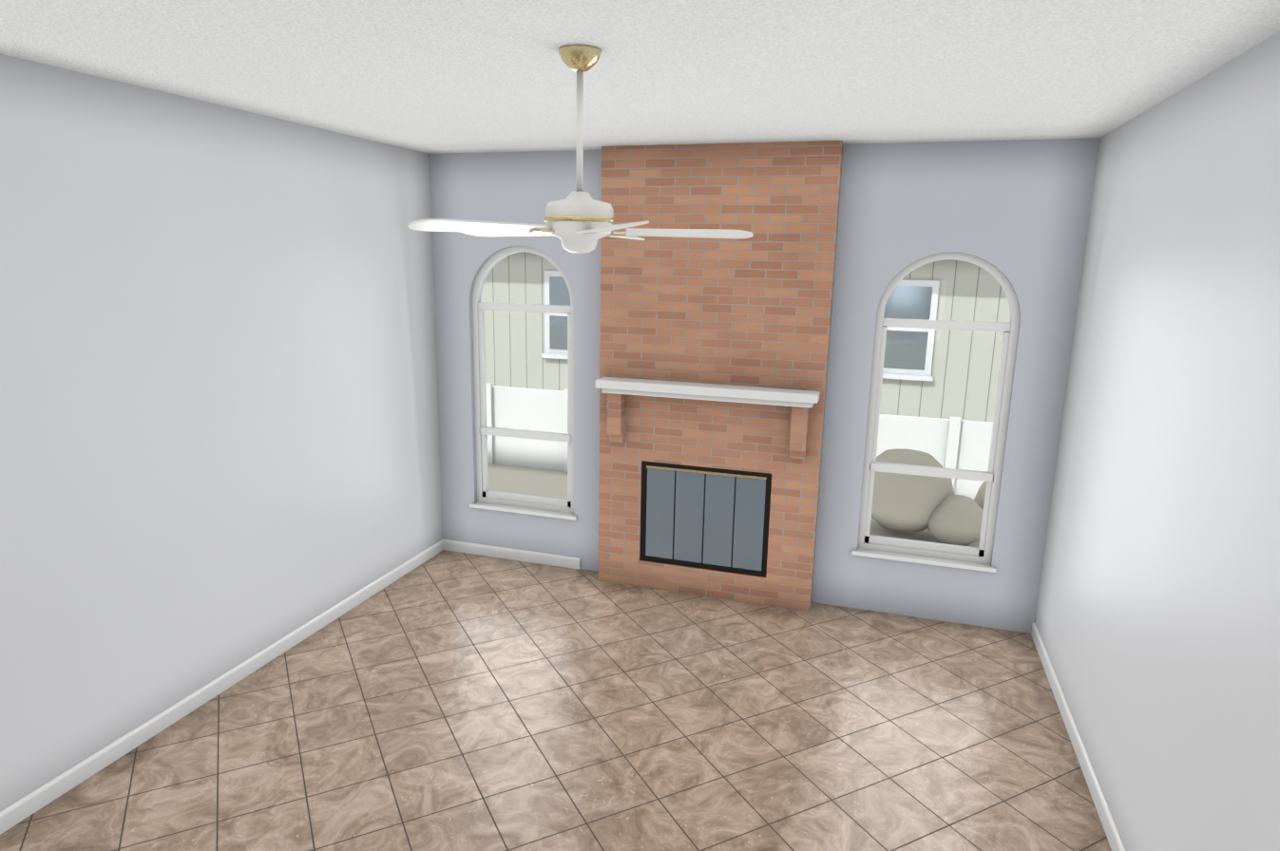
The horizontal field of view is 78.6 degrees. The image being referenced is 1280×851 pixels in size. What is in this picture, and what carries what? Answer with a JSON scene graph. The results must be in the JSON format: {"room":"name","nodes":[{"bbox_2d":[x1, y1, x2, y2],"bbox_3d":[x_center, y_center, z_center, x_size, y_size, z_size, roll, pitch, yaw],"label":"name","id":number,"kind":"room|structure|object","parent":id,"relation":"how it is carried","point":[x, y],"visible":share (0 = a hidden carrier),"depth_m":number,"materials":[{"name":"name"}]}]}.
{"room":"living room","nodes":[
{"label":"living room","id":0,"kind":"room"},
{"bbox_2d":[0,54,442,811],"bbox_3d":[-2.636,0.153,2.940,0.150,3.050,6.930,5,13,17],"label":"wall","id":1,"kind":"structure","parent":0,"point":[219,430],"depth_m":3.86,"materials":[{"name":"paint"}]},
{"bbox_2d":[0,538,1126,850],"bbox_3d":[-2.725,2.166,0.621,7.694,0.088,11.800,5,13,17],"label":"baseboard","id":2,"kind":"structure","parent":1,"relation":"attached to","point":[61,784],"depth_m":4.11,"materials":[{"name":"white wood"}]},
{"bbox_2d":[0,550,1111,850],"bbox_3d":[-1.753,2.338,0.354,9.930,0.100,12.080,5,13,17],"label":"floor","id":3,"kind":"structure","parent":0,"point":[443,700],"depth_m":3.88,"materials":[{"name":"brown tile"}]},
{"bbox_2d":[598,140,843,611],"bbox_3d":[0.461,-0.287,5.261,1.535,3.049,0.258,5,13,17],"label":"chimney breast","id":4,"kind":"structure","parent":3,"relation":"on","point":[755,310],"depth_m":5.15,"materials":[{"name":"brick"}]},
{"bbox_2d":[639,460,771,577],"bbox_3d":[0.463,0.634,5.506,0.915,0.745,0.154,5,13,17],"label":"fireplace","id":5,"kind":"object","parent":4,"relation":"in","point":[707,518],"visible":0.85,"depth_m":5.44,"materials":[{"name":"grey glass"}]},
{"bbox_2d":[595,377,820,407],"bbox_3d":[0.425,-0.220,5.163,1.475,0.093,0.169,5,13,17],"label":"mantel shelf","id":6,"kind":"object","parent":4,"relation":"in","point":[785,397],"visible":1,"depth_m":5.10,"materials":[{"name":"white wood"}]},
{"bbox_2d":[0,0,1279,153],"bbox_3d":[-0.939,-1.231,2.034,9.930,0.100,7.060,5,13,17],"label":"ceiling","id":7,"kind":"structure","parent":0,"point":[451,76],"depth_m":2.90,"materials":[{"name":"white paint"}]},
{"bbox_2d":[407,44,753,253],"bbox_3d":[-0.201,-0.989,2.869,1.224,0.698,1.171,5,13,17],"label":"ceiling fan","id":8,"kind":"object","parent":7,"relation":"hanging from","point":[579,221],"visible":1,"depth_m":2.76,"materials":[{"name":"white metal"}]},
{"bbox_2d":[428,138,1100,633],"bbox_3d":[0.529,-0.328,5.451,4.587,3.050,0.150,5,13,17],"label":"wall","id":9,"kind":"structure","parent":0,"point":[1016,213],"depth_m":5.08,"materials":[{"name":"paint"}]},
{"bbox_2d":[469,246,577,520],"bbox_3d":[-0.873,-0.318,5.865,0.905,2.015,0.135,5,13,17],"label":"window","id":10,"kind":"structure","parent":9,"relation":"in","point":[529,505],"depth_m":5.93,"materials":[{"name":"clear glass"}]},
{"bbox_2d":[851,251,1019,573],"bbox_3d":[1.904,-0.083,5.018,0.904,2.015,0.135,5,13,17],"label":"window","id":11,"kind":"structure","parent":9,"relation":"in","point":[962,557],"depth_m":5.06,"materials":[{"name":"clear glass"}]},
{"bbox_2d":[1034,31,1279,850],"bbox_3d":[1.895,0.347,2.437,0.120,3.050,5.217,5,13,17],"label":"wall","id":12,"kind":"structure","parent":0,"point":[1157,619],"depth_m":2.87,"materials":[{"name":"paint"}]},
{"label":"outside","id":13,"kind":"structure","parent":0,"visible":0},
{"bbox_2d":[487,463,979,547],"bbox_3d":[6.594,-2.162,22.234,60.000,0.100,35.550,5,13,17],"label":"ground","id":14,"kind":"structure","parent":13,"point":[539,487],"depth_m":8.31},
{"bbox_2d":[485,382,993,499],"bbox_3d":[2.074,0.296,7.917,24.100,0.950,0.120,5,13,17],"label":"fence","id":15,"kind":"object","parent":14,"relation":"on","point":[900,430],"depth_m":8.74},
{"bbox_2d":[480,251,1010,421],"bbox_3d":[3.502,-3.149,15.258,26.800,4.650,8.850,5,13,17],"label":"house","id":16,"kind":"structure","parent":14,"relation":"on","point":[914,290],"depth_m":11.30,"materials":[{"name":"grey"}]},
{"bbox_2d":[871,448,986,546],"bbox_3d":[2.781,0.611,6.919,1.680,0.775,0.980,5,13,17],"label":"bush","id":17,"kind":"object","parent":14,"relation":"on","point":[920,501],"depth_m":6.65,"materials":[{"name":"grey plant"}]}
]}

